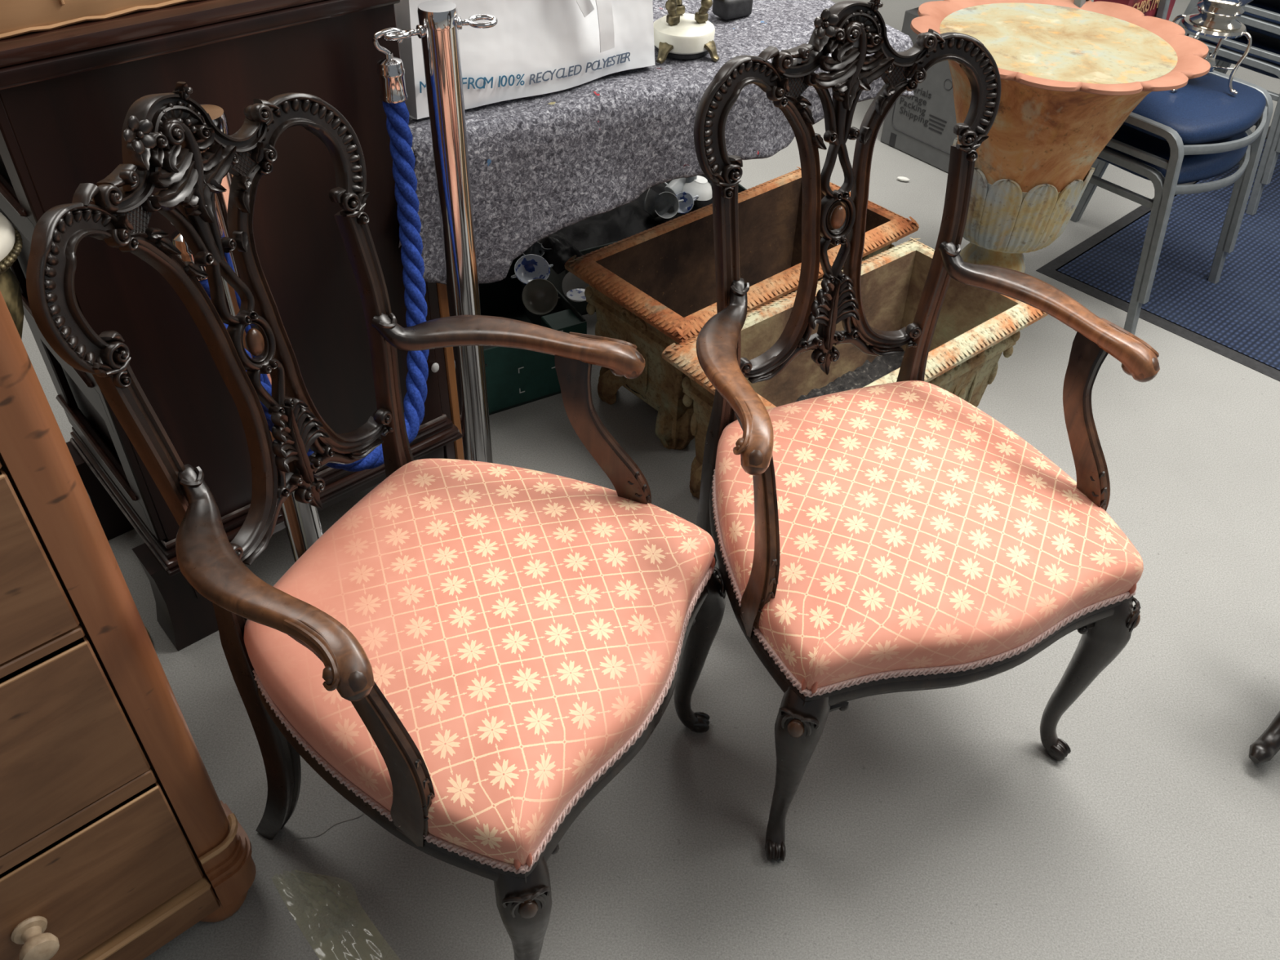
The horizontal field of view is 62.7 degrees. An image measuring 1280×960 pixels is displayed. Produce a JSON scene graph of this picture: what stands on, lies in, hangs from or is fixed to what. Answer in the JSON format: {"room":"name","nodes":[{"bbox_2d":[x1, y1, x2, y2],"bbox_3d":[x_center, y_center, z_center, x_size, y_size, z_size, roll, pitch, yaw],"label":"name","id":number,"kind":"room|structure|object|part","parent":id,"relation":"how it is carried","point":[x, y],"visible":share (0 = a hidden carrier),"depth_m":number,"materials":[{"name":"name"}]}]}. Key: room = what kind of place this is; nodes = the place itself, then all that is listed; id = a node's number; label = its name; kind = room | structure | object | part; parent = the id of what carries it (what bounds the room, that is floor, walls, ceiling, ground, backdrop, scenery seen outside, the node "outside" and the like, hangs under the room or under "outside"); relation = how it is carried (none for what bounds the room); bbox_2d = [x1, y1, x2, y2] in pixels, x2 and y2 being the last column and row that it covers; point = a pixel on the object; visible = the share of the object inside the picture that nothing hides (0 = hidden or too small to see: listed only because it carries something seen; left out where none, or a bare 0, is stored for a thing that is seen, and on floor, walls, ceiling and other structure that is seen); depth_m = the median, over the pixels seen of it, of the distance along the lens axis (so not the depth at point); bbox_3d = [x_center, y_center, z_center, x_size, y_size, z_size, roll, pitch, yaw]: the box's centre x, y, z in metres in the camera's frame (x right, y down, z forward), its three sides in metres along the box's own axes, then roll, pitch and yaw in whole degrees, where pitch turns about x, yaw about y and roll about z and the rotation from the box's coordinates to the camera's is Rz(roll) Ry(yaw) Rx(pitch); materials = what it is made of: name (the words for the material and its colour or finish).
{"room":"antique shop","nodes":[
{"label":"antique shop","id":0,"kind":"room"},
{"bbox_2d":[21,0,1279,959],"bbox_3d":[0.610,-0.207,2.740,7.000,0.100,8.000,3,42,0],"label":"floor","id":1,"kind":"structure","parent":0,"point":[940,824],"depth_m":1.84,"materials":[{"name":"grey concrete"}]},
{"bbox_2d":[0,212,153,645],"bbox_3d":[-0.976,-0.002,1.692,0.230,0.886,0.229,3,42,0],"label":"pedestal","id":2,"kind":"object","parent":1,"relation":"on","point":[11,239],"visible":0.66,"depth_m":1.45,"materials":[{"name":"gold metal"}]},
{"bbox_2d":[0,290,256,959],"bbox_3d":[-1.049,0.280,1.105,0.970,1.242,0.538,-30,51,-31],"label":"dresser","id":3,"kind":"object","parent":1,"relation":"on","point":[117,838],"visible":1,"depth_m":1.24,"materials":[{"name":"brown wood"}]},
{"bbox_3d":[-0.750,0.574,1.305,0.045,0.045,0.050,-30,51,-31],"label":"drawer knob","id":4,"kind":"part","parent":3,"relation":"part of","materials":[{"name":"brown wood"}]},
{"bbox_3d":[-0.902,0.242,0.865,0.794,0.220,0.022,-30,51,-31],"label":"drawer","id":5,"kind":"part","parent":3,"relation":"part of","materials":[{"name":"brown wood"}]},
{"bbox_3d":[-0.909,0.333,0.947,0.798,0.015,0.020,-30,51,-31],"label":"drawer rail","id":6,"kind":"part","parent":3,"relation":"part of","materials":[{"name":"brown wood"}]},
{"bbox_3d":[-0.911,0.436,1.038,0.794,0.251,0.022,-30,51,-31],"label":"drawer","id":7,"kind":"part","parent":3,"relation":"part of","materials":[{"name":"brown wood"}]},
{"bbox_3d":[-0.918,0.543,1.134,0.798,0.027,0.020,-30,51,-31],"label":"drawer rail","id":8,"kind":"part","parent":3,"relation":"part of","materials":[{"name":"brown wood"}]},
{"bbox_3d":[-0.920,0.646,1.226,0.794,0.237,0.022,-30,51,-31],"label":"drawer","id":9,"kind":"part","parent":3,"relation":"part of","materials":[{"name":"brown wood"}]},
{"bbox_3d":[-0.935,0.758,1.300,0.840,0.011,0.030,-30,51,-31],"label":"plinth moulding","id":10,"kind":"part","parent":3,"relation":"part of","materials":[{"name":"brown wood"}]},
{"bbox_2d":[0,0,464,651],"bbox_3d":[-0.752,-0.342,1.917,0.671,1.108,0.488,-29,51,-31],"label":"base cabinet","id":11,"kind":"object","parent":1,"relation":"on","point":[67,93],"visible":0.69,"depth_m":1.66,"materials":[{"name":"brown wood"}]},
{"bbox_3d":[-0.979,-0.466,1.564,0.012,0.010,0.380,-29,51,-31],"label":"moulding","id":12,"kind":"part","parent":11,"relation":"part of","materials":[{"name":"brown wood"}]},
{"bbox_3d":[-0.989,-0.246,1.761,0.012,0.010,0.380,-29,51,-31],"label":"moulding","id":13,"kind":"part","parent":11,"relation":"part of","materials":[{"name":"brown wood"}]},
{"bbox_3d":[-0.971,-0.303,1.708,0.016,0.805,0.442,-29,51,-31],"label":"frame","id":14,"kind":"part","parent":11,"relation":"part of","materials":[{"name":"brown wood"}]},
{"bbox_3d":[-0.997,-0.064,1.924,0.012,0.010,0.380,-29,51,-31],"label":"moulding","id":15,"kind":"part","parent":11,"relation":"part of","materials":[{"name":"brown wood"}]},
{"bbox_2d":[0,0,199,39],"bbox_3d":[-0.738,-0.798,1.500,0.600,0.126,0.382,-29,51,-31],"label":"cabinet top","id":16,"kind":"object","parent":11,"relation":"on","point":[17,17],"visible":1,"depth_m":1.34,"materials":[{"name":"brown wood"}]},
{"bbox_3d":[-0.734,-0.752,1.559,0.596,0.020,0.460,-29,51,-31],"label":"moulding","id":17,"kind":"part","parent":11,"relation":"part of","materials":[{"name":"brown wood"}]},
{"bbox_3d":[-0.732,-0.735,1.571,0.608,0.018,0.472,-29,51,-31],"label":"moulding","id":18,"kind":"part","parent":11,"relation":"part of","materials":[{"name":"brown wood"}]},
{"bbox_3d":[-0.736,-0.727,1.583,0.588,0.008,0.452,-29,51,-31],"label":"moulding","id":19,"kind":"part","parent":11,"relation":"part of","materials":[{"name":"brown wood"}]},
{"bbox_3d":[-0.761,-0.109,2.133,0.600,0.012,0.464,-29,51,-31],"label":"moulding","id":20,"kind":"part","parent":11,"relation":"part of","materials":[{"name":"brown wood"}]},
{"bbox_3d":[-0.760,-0.097,2.140,0.612,0.014,0.476,-29,51,-31],"label":"moulding","id":21,"kind":"part","parent":11,"relation":"part of","materials":[{"name":"brown wood"}]},
{"bbox_3d":[-0.759,-0.086,2.148,0.620,0.010,0.484,-29,51,-31],"label":"moulding","id":22,"kind":"part","parent":11,"relation":"part of","materials":[{"name":"brown wood"}]},
{"bbox_3d":[-0.763,-0.119,2.126,0.588,0.010,0.452,-29,51,-31],"label":"moulding","id":23,"kind":"part","parent":11,"relation":"part of","materials":[{"name":"brown wood"}]},
{"bbox_2d":[200,104,323,562],"bbox_3d":[-0.558,-0.056,1.641,0.260,1.061,0.260,3,42,0],"label":"barrier post","id":24,"kind":"object","parent":1,"relation":"on","point":[302,522],"visible":0.06,"depth_m":1.53,"materials":[{"name":"silver metal"}]},
{"bbox_2d":[169,27,429,471],"bbox_3d":[-0.440,-0.287,1.578,0.124,0.618,0.482,19,44,18],"label":"rope","id":25,"kind":"object","parent":24,"relation":"hanging from","point":[390,69],"visible":0.6,"depth_m":1.69,"materials":[{"name":"blue fabric"}]},
{"bbox_2d":[293,812,363,853],"bbox_3d":[-0.514,0.570,1.731,0.128,0.010,0.021,-25,48,-27],"label":"thread","id":26,"kind":"object","parent":1,"relation":"on","point":[362,812],"visible":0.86,"depth_m":1.73},
{"bbox_2d":[323,924,379,946],"bbox_3d":[-0.410,0.717,1.563,0.109,0.020,0.425,-27,49,-29],"label":"film","id":27,"kind":"object","parent":1,"relation":"on","point":[372,931],"visible":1,"depth_m":1.61,"materials":[{"name":"beige"}]},
{"bbox_2d":[26,81,726,959],"bbox_3d":[-0.277,0.101,1.431,0.683,1.140,0.685,17,44,16],"label":"carved armchair","id":28,"kind":"object","parent":1,"relation":"on","point":[472,652],"visible":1,"depth_m":1.35,"materials":[{"name":"pink fabric"}]},
{"bbox_3d":[-0.566,-0.292,1.163,0.027,0.047,0.058,15,43,14],"label":"hatched panel","id":29,"kind":"part","parent":28,"relation":"part of","materials":[{"name":"brown wood"}]},
{"bbox_2d":[123,115,156,154],"bbox_3d":[-0.540,-0.373,1.132,0.015,0.038,0.040,19,44,18],"label":"flower","id":30,"kind":"object","parent":28,"relation":"on","point":[144,141],"depth_m":1.14,"materials":[{"name":"brown wood"}]},
{"bbox_3d":[-0.534,-0.387,1.195,0.062,0.097,0.259,19,44,18],"label":"crest rail","id":31,"kind":"part","parent":28,"relation":"part of","materials":[{"name":"brown wood"}]},
{"bbox_3d":[-0.553,0.233,1.431,0.107,0.926,0.078,19,44,18],"label":"post","id":32,"kind":"part","parent":28,"relation":"part of","materials":[{"name":"brown wood"}]},
{"bbox_3d":[-0.486,-0.395,1.285,0.028,0.044,0.056,26,47,24],"label":"hatched panel","id":33,"kind":"part","parent":28,"relation":"part of","materials":[{"name":"brown wood"}]},
{"bbox_3d":[-0.426,0.115,1.145,0.085,0.068,0.391,-32,52,-33],"label":"armrest","id":34,"kind":"part","parent":28,"relation":"part of","materials":[{"name":"brown wood"}]},
{"bbox_3d":[-0.371,-0.008,1.710,0.107,0.926,0.078,19,44,18],"label":"post","id":35,"kind":"part","parent":28,"relation":"part of","materials":[{"name":"brown wood"}]},
{"bbox_2d":[244,458,715,866],"bbox_3d":[-0.221,0.184,1.475,0.547,0.124,0.603,19,44,18],"label":"seat cushion","id":36,"kind":"object","parent":28,"relation":"on","point":[526,629],"depth_m":1.38,"materials":[{"name":"pink fabric"}]},
{"bbox_3d":[-0.223,0.244,1.529,0.556,0.046,0.612,19,44,18],"label":"seat rail","id":37,"kind":"part","parent":28,"relation":"part of","materials":[{"name":"brown wood"}]},
{"bbox_3d":[-0.183,-0.207,1.518,0.391,0.068,0.085,6,42,4],"label":"armrest","id":38,"kind":"part","parent":28,"relation":"part of","materials":[{"name":"brown wood"}]},
{"bbox_3d":[-0.151,0.609,1.399,0.068,0.417,0.088,-7,43,-10],"label":"leg","id":39,"kind":"part","parent":28,"relation":"part of","materials":[{"name":"brown wood"}]},
{"bbox_3d":[0.088,0.292,1.765,0.088,0.417,0.068,-16,45,-20],"label":"leg","id":40,"kind":"part","parent":28,"relation":"part of","materials":[{"name":"brown wood"}]},
{"bbox_2d":[382,0,497,462],"bbox_3d":[-0.318,-0.299,1.912,0.220,1.080,0.220,3,42,0],"label":"barrier post","id":41,"kind":"object","parent":1,"relation":"on","point":[439,24],"visible":0.73,"depth_m":1.72,"materials":[{"name":"silver metal"}]},
{"bbox_2d":[446,255,586,424],"bbox_3d":[-0.382,-0.367,2.650,0.375,0.195,0.386,-20,46,-23],"label":"crate","id":42,"kind":"object","parent":1,"relation":"on","point":[515,377],"visible":0.39,"depth_m":2.56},
{"bbox_3d":[-0.479,-0.477,2.771,0.370,0.190,0.006,-20,46,-23],"label":"panel","id":43,"kind":"part","parent":42,"relation":"part of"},
{"bbox_3d":[-0.293,-0.256,2.533,0.370,0.190,0.006,-20,46,-23],"label":"panel","id":44,"kind":"part","parent":42,"relation":"part of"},
{"bbox_2d":[511,253,553,284],"bbox_3d":[-0.273,-0.523,2.664,0.089,0.066,0.083,14,43,12],"label":"teacup","id":45,"kind":"object","parent":42,"relation":"in","point":[527,268],"visible":0.88,"depth_m":2.68,"materials":[{"name":"white ceramic"}]},
{"bbox_2d":[520,241,544,258],"bbox_3d":[-0.279,-0.585,2.732,0.068,0.057,0.065,22,45,21],"label":"teacup","id":46,"kind":"object","parent":42,"relation":"in","point":[534,249],"visible":0.31,"depth_m":2.75,"materials":[{"name":"black ceramic"}]},
{"bbox_2d":[521,278,559,315],"bbox_3d":[-0.247,-0.455,2.617,0.085,0.078,0.079,21,45,20],"label":"mixing bowl","id":47,"kind":"object","parent":42,"relation":"in","point":[540,296],"visible":1,"depth_m":2.63,"materials":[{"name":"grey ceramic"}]},
{"bbox_2d":[541,238,558,263],"bbox_3d":[-0.233,-0.597,2.757,0.060,0.062,0.053,4,42,2],"label":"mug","id":48,"kind":"object","parent":42,"relation":"in","point":[543,248],"visible":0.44,"depth_m":2.73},
{"bbox_3d":[-0.228,-0.426,2.720,0.006,0.188,0.368,-20,46,-23],"label":"panel","id":49,"kind":"part","parent":42,"relation":"part of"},
{"bbox_2d":[561,271,589,302],"bbox_3d":[-0.157,-0.494,2.673,0.083,0.072,0.042,-3,42,-7],"label":"plate","id":50,"kind":"object","parent":42,"relation":"in","point":[570,282],"visible":0.49,"depth_m":2.67,"materials":[{"name":"grey ceramic"}]},
{"bbox_2d":[566,288,586,301],"bbox_3d":[-0.148,-0.455,2.592,0.066,0.011,0.066,9,42,7],"label":"plate","id":51,"kind":"object","parent":42,"relation":"on","point":[578,295],"visible":0.8,"depth_m":2.59,"materials":[{"name":"white ceramic"}]},
{"bbox_2d":[564,203,716,449],"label":"planter","id":52,"kind":"object","parent":1,"relation":"on","point":[651,294],"depth_m":2.45,"materials":[{"name":"brown stone"}]},
{"bbox_3d":[0.252,-0.434,2.598,0.776,0.304,0.372,-29,51,-31],"label":"planter","id":53,"kind":"part","parent":52,"relation":"part of","materials":[{"name":"wood"}]},
{"bbox_2d":[542,183,746,315],"bbox_3d":[-0.004,-0.715,3.051,0.640,0.203,0.340,-20,46,-23],"label":"crate","id":54,"kind":"object","parent":1,"relation":"on","point":[556,279],"visible":0.02,"depth_m":2.87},
{"bbox_3d":[-0.279,-0.619,2.926,0.006,0.198,0.328,-20,46,-23],"label":"panel","id":55,"kind":"part","parent":54,"relation":"part of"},
{"bbox_3d":[0.079,-0.615,2.946,0.640,0.200,0.006,-20,46,-23],"label":"panel","id":56,"kind":"part","parent":54,"relation":"part of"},
{"bbox_2d":[554,174,712,250],"bbox_3d":[-0.001,-0.791,2.983,0.600,0.055,0.300,-20,46,-23],"label":"liner","id":57,"kind":"object","parent":54,"relation":"in","point":[622,222],"visible":0.21,"depth_m":2.88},
{"bbox_2d":[537,231,583,274],"bbox_3d":[-0.212,-0.610,2.751,0.100,0.057,0.180,-20,46,-23],"label":"liner","id":58,"kind":"object","parent":57,"relation":"on","point":[562,250],"visible":0.81,"depth_m":2.72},
{"bbox_2d":[643,187,672,217],"bbox_3d":[0.053,-0.762,2.882,0.081,0.081,0.087,19,44,18],"label":"teacup","id":59,"kind":"object","parent":57,"relation":"on","point":[653,201],"visible":1,"depth_m":2.85,"materials":[{"name":"grey ceramic"}]},
{"bbox_2d":[654,191,684,218],"bbox_3d":[0.077,-0.752,2.871,0.078,0.070,0.070,10,42,8],"label":"teacup","id":60,"kind":"object","parent":59,"relation":"on","point":[670,197],"visible":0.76,"depth_m":2.88,"materials":[{"name":"grey ceramic"}]},
{"bbox_2d":[664,177,685,195],"bbox_3d":[0.101,-0.822,2.945,0.068,0.064,0.058,-31,52,-32],"label":"mug","id":61,"kind":"object","parent":57,"relation":"on","point":[676,186],"visible":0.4,"depth_m":2.92,"materials":[{"name":"white ceramic"}]},
{"bbox_2d":[672,191,698,213],"bbox_3d":[0.123,-0.762,2.896,0.060,0.060,0.061,23,46,21],"label":"teacup","id":62,"kind":"object","parent":57,"relation":"on","point":[686,206],"visible":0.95,"depth_m":2.91,"materials":[{"name":"ceramic"}]},
{"bbox_3d":[0.153,-0.776,2.892,0.022,0.024,0.006,-26,81,13],"label":"handle","id":63,"kind":"part","parent":62,"relation":"part of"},
{"bbox_2d":[681,175,711,200],"bbox_3d":[0.160,-0.819,2.933,0.090,0.051,0.092,3,42,1],"label":"mixing bowl","id":64,"kind":"object","parent":57,"relation":"on","point":[700,186],"visible":0.91,"depth_m":2.91,"materials":[{"name":"white ceramic"}]},
{"bbox_3d":[0.271,-0.815,3.173,0.006,0.198,0.328,-20,46,-23],"label":"panel","id":65,"kind":"part","parent":54,"relation":"part of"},
{"bbox_2d":[685,175,697,204],"bbox_3d":[-0.095,-0.622,2.467,1.070,0.836,0.640,-20,47,-24],"label":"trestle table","id":66,"kind":"object","parent":1,"relation":"on","point":[688,180],"visible":0.02,"depth_m":2.91,"materials":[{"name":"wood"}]},
{"bbox_2d":[398,0,914,284],"bbox_3d":[-0.103,-0.818,2.261,1.160,0.305,0.734,-20,47,-24],"label":"tablecloth","id":67,"kind":"object","parent":66,"relation":"on","point":[540,166],"visible":0.38,"depth_m":1.95,"materials":[{"name":"grey fabric"}]},
{"bbox_2d":[394,0,655,119],"bbox_3d":[-0.192,-0.852,1.803,0.501,0.353,0.158,-24,48,-27],"label":"shopping bag","id":68,"kind":"object","parent":67,"relation":"on","point":[535,47],"visible":0.83,"depth_m":1.83,"materials":[{"name":"white fabric"}]},
{"bbox_2d":[653,0,719,63],"bbox_3d":[0.087,-0.920,2.013,0.125,0.194,0.125,-6,42,-9],"label":"ornament","id":69,"kind":"object","parent":67,"relation":"on","point":[677,34],"visible":0.89,"depth_m":2.02,"materials":[{"name":"white ceramic"}]},
{"bbox_2d":[711,0,752,19],"bbox_3d":[0.193,-1.009,2.228,0.083,0.047,0.053,-22,47,-25],"label":"case","id":70,"kind":"object","parent":67,"relation":"on","point":[723,9],"visible":1,"depth_m":2.21,"materials":[{"name":"plastic"}]},
{"bbox_2d":[740,237,934,409],"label":"planter","id":71,"kind":"object","parent":1,"relation":"on","point":[892,282],"depth_m":2.45,"materials":[{"name":"beige stone"}]},
{"bbox_3d":[0.468,-0.193,2.338,0.770,0.304,0.366,-28,50,-29],"label":"planter","id":72,"kind":"part","parent":71,"relation":"part of","materials":[{"name":"stone"}]},
{"bbox_3d":[0.473,-0.324,2.221,0.794,0.015,0.390,-28,50,-29],"label":"egg moulding","id":73,"kind":"part","parent":71,"relation":"part of","materials":[{"name":"paint"}]},
{"bbox_2d":[897,176,910,182],"bbox_3d":[0.899,-1.026,3.585,0.042,0.014,0.020,17,44,16],"label":"chip","id":74,"kind":"object","parent":1,"relation":"on","point":[900,178],"visible":1,"depth_m":3.58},
{"bbox_2d":[880,7,957,172],"bbox_3d":[1.208,-1.321,3.597,0.382,0.456,0.580,-27,49,-29],"label":"storage box","id":75,"kind":"object","parent":1,"relation":"on","point":[920,126],"visible":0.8,"depth_m":3.62,"materials":[{"name":"grey cardboard"}]},
{"bbox_3d":[1.045,-1.247,3.531,0.004,0.295,0.467,-27,49,-29],"label":"printed frame","id":76,"kind":"part","parent":75,"relation":"part of","materials":[{"name":"black"}]},
{"bbox_2d":[693,0,1159,861],"bbox_3d":[0.386,-0.057,1.641,0.685,1.140,0.683,-15,45,-19],"label":"carved armchair","id":77,"kind":"object","parent":1,"relation":"on","point":[898,536],"visible":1,"depth_m":1.57,"materials":[{"name":"pink fabric"}]},
{"bbox_3d":[0.123,-0.063,1.797,0.078,0.926,0.107,-13,44,-17],"label":"post","id":78,"kind":"part","parent":77,"relation":"part of","materials":[{"name":"brown wood"}]},
{"bbox_3d":[0.126,-0.155,1.475,0.085,0.068,0.391,0,42,-3],"label":"armrest","id":79,"kind":"part","parent":77,"relation":"part of","materials":[{"name":"brown wood"}]},
{"bbox_3d":[0.219,-0.573,1.517,0.058,0.047,0.027,-17,45,-21],"label":"hatched panel","id":80,"kind":"part","parent":77,"relation":"part of","materials":[{"name":"brown wood"}]},
{"bbox_3d":[0.230,0.442,1.605,0.068,0.417,0.088,23,46,21],"label":"leg","id":81,"kind":"part","parent":77,"relation":"part of","materials":[{"name":"brown wood"}]},
{"bbox_2d":[813,8,839,39],"bbox_3d":[0.260,-0.639,1.469,0.040,0.038,0.015,-13,44,-17],"label":"flower","id":82,"kind":"object","parent":77,"relation":"on","point":[830,29],"depth_m":1.47,"materials":[{"name":"brown wood"}]},
{"bbox_3d":[0.302,-0.639,1.518,0.259,0.097,0.062,-13,44,-17],"label":"crest rail","id":83,"kind":"part","parent":77,"relation":"part of","materials":[{"name":"brown wood"}]},
{"bbox_3d":[0.386,-0.611,1.569,0.056,0.044,0.028,-7,43,-10],"label":"hatched panel","id":84,"kind":"part","parent":77,"relation":"part of","materials":[{"name":"brown wood"}]},
{"bbox_3d":[0.409,0.108,1.712,0.612,0.046,0.556,-13,44,-17],"label":"seat rail","id":85,"kind":"part","parent":77,"relation":"part of","materials":[{"name":"brown wood"}]},
{"bbox_2d":[715,380,1143,689],"bbox_3d":[0.411,0.048,1.659,0.603,0.124,0.547,-13,44,-17],"label":"seat cushion","id":86,"kind":"object","parent":77,"relation":"on","point":[923,540],"depth_m":1.56,"materials":[{"name":"pink fabric"}]},
{"bbox_3d":[0.505,-0.152,1.915,0.078,0.926,0.107,-13,44,-17],"label":"post","id":87,"kind":"part","parent":77,"relation":"part of","materials":[{"name":"brown wood"}]},
{"bbox_3d":[0.639,-0.275,1.634,0.085,0.068,0.391,-28,50,-30],"label":"armrest","id":88,"kind":"part","parent":77,"relation":"part of","materials":[{"name":"brown wood"}]},
{"bbox_3d":[0.734,0.324,1.761,0.088,0.417,0.068,13,43,11],"label":"leg","id":89,"kind":"part","parent":77,"relation":"part of","materials":[{"name":"brown wood"}]},
{"bbox_2d":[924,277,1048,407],"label":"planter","id":90,"kind":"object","parent":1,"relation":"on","point":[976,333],"depth_m":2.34,"materials":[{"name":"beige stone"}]},
{"bbox_2d":[910,0,1210,272],"bbox_3d":[0.970,-0.763,2.727,0.684,0.771,0.672,-32,52,-32],"label":"urn","id":91,"kind":"object","parent":1,"relation":"on","point":[1071,76],"visible":0.72,"depth_m":2.50,"materials":[{"name":"paint"}]},
{"bbox_2d":[1035,126,1279,381],"bbox_3d":[2.331,-0.717,3.318,1.900,0.005,1.300,-31,51,-32],"label":"entrance mat","id":92,"kind":"object","parent":1,"relation":"on","point":[1236,317],"visible":0.82,"depth_m":3.17,"materials":[{"name":"blue carpet"}]},
{"bbox_2d":[1070,124,1252,334],"bbox_3d":[1.395,-0.800,3.016,0.488,0.471,0.506,-28,50,-29],"label":"chair","id":93,"kind":"object","parent":92,"relation":"on","point":[1197,167],"visible":0.39,"depth_m":2.76,"materials":[{"name":"grey metal"}]},
{"bbox_3d":[1.215,-0.700,2.910,0.025,0.452,0.505,-28,50,-29],"label":"frame","id":94,"kind":"part","parent":93,"relation":"part of","materials":[{"name":"grey metal"}]},
{"bbox_2d":[1097,124,1248,184],"bbox_3d":[1.421,-0.935,2.862,0.456,0.062,0.399,-28,50,-29],"label":"seat cushion","id":95,"kind":"object","parent":93,"relation":"on","point":[1197,167],"depth_m":2.74,"materials":[{"name":"blue plastic"}]},
{"bbox_2d":[1073,0,1273,303],"bbox_3d":[1.403,-1.004,2.834,0.488,0.803,0.506,-28,50,-29],"label":"chair","id":96,"kind":"object","parent":93,"relation":"on","point":[1203,110],"visible":0.61,"depth_m":2.69,"materials":[{"name":"grey metal"}]},
{"bbox_2d":[1093,0,1175,20],"bbox_3d":[1.389,-1.349,2.936,0.270,0.240,0.105,-28,50,-29],"label":"carrier","id":97,"kind":"object","parent":96,"relation":"on","point":[1148,7],"visible":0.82,"depth_m":2.90,"materials":[{"name":"red paper"}]},
{"bbox_3d":[1.218,-0.780,2.838,0.025,0.452,0.505,-28,50,-29],"label":"frame","id":98,"kind":"part","parent":96,"relation":"part of","materials":[{"name":"grey metal"}]},
{"bbox_3d":[1.576,-0.967,3.064,0.025,0.452,0.505,-28,50,-29],"label":"frame","id":99,"kind":"part","parent":96,"relation":"part of","materials":[{"name":"grey metal"}]},
{"bbox_2d":[1122,73,1266,144],"bbox_3d":[1.425,-1.016,2.790,0.456,0.062,0.399,-28,50,-29],"label":"seat cushion","id":100,"kind":"object","parent":96,"relation":"on","point":[1203,110],"depth_m":2.68,"materials":[{"name":"blue leather"}]},
{"bbox_2d":[1170,0,1253,95],"bbox_3d":[1.499,-1.233,2.637,0.226,0.472,0.179,3,42,0],"label":"urn","id":101,"kind":"object","parent":96,"relation":"on","point":[1215,18],"visible":0.73,"depth_m":2.65,"materials":[{"name":"silver metal"}]},
{"bbox_3d":[1.409,-1.161,2.793,0.056,0.151,0.016,32,49,29],"label":"leg","id":102,"kind":"part","parent":101,"relation":"part of","materials":[{"name":"silver metal"}]},
{"bbox_3d":[1.405,-1.074,2.695,0.056,0.152,0.016,-27,49,-29],"label":"leg","id":103,"kind":"part","parent":101,"relation":"part of","materials":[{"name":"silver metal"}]},
{"bbox_3d":[1.470,-1.105,2.752,0.081,0.056,0.081,3,42,0],"label":"burner","id":104,"kind":"part","parent":101,"relation":"part of","materials":[{"name":"silver metal"}]},
{"bbox_3d":[1.536,-1.156,2.793,0.056,0.152,0.016,-27,49,-29],"label":"leg","id":105,"kind":"part","parent":101,"relation":"part of","materials":[{"name":"silver metal"}]},
{"bbox_3d":[1.532,-1.068,2.695,0.056,0.151,0.016,32,49,29],"label":"leg","id":106,"kind":"part","parent":101,"relation":"part of","materials":[{"name":"silver metal"}]},
{"bbox_3d":[1.538,-0.891,2.714,0.445,0.027,0.082,-28,50,-29],"label":"rail","id":107,"kind":"part","parent":96,"relation":"part of","materials":[{"name":"grey metal"}]},
{"bbox_3d":[1.534,-0.810,2.786,0.445,0.027,0.082,-28,50,-29],"label":"rail","id":108,"kind":"part","parent":93,"relation":"part of","materials":[{"name":"grey metal"}]},
{"bbox_2d":[1196,29,1279,214],"bbox_3d":[2.061,-1.280,3.578,0.488,0.471,0.506,-28,50,-29],"label":"chair","id":109,"kind":"object","parent":92,"relation":"on","point":[1229,55],"visible":0.29,"depth_m":3.35,"materials":[{"name":"grey metal"}]},
{"bbox_3d":[2.240,-1.367,3.699,0.025,0.452,0.505,-28,50,-29],"label":"frame","id":110,"kind":"part","parent":109,"relation":"part of","materials":[{"name":"grey metal"}]},
{"bbox_2d":[1182,0,1279,184],"bbox_3d":[2.065,-1.361,3.506,0.488,0.471,0.506,-28,50,-29],"label":"chair","id":111,"kind":"object","parent":109,"relation":"on","point":[1268,27],"visible":0.27,"depth_m":3.29,"materials":[{"name":"grey metal"}]},
{"bbox_3d":[2.243,-1.448,3.627,0.025,0.452,0.505,-28,50,-29],"label":"frame","id":112,"kind":"part","parent":111,"relation":"part of","materials":[{"name":"grey metal"}]},
{"bbox_2d":[1177,0,1279,152],"bbox_3d":[2.074,-1.565,3.324,0.488,0.803,0.506,-28,50,-29],"label":"chair","id":113,"kind":"object","parent":111,"relation":"on","point":[1193,4],"visible":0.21,"depth_m":3.24,"materials":[{"name":"grey metal"}]},
{"bbox_2d":[1243,0,1279,39],"bbox_3d":[2.092,-1.496,3.353,0.456,0.062,0.399,-28,50,-29],"label":"seat cushion","id":114,"kind":"object","parent":111,"relation":"on","point":[1268,27],"depth_m":3.25,"materials":[{"name":"fabric"}]},
{"bbox_2d":[1197,29,1279,79],"bbox_3d":[2.088,-1.416,3.425,0.456,0.062,0.399,-28,50,-29],"label":"seat cushion","id":115,"kind":"object","parent":109,"relation":"on","point":[1252,62],"depth_m":3.33,"materials":[{"name":"blue leather"}]},
{"bbox_2d":[1248,711,1279,763],"bbox_3d":[1.216,0.342,1.856,0.324,0.300,0.220,-27,49,-29],"label":"chair leg","id":116,"kind":"object","parent":1,"relation":"on","point":[1267,745],"visible":1,"depth_m":1.87,"materials":[{"name":"brown wood"}]}
]}

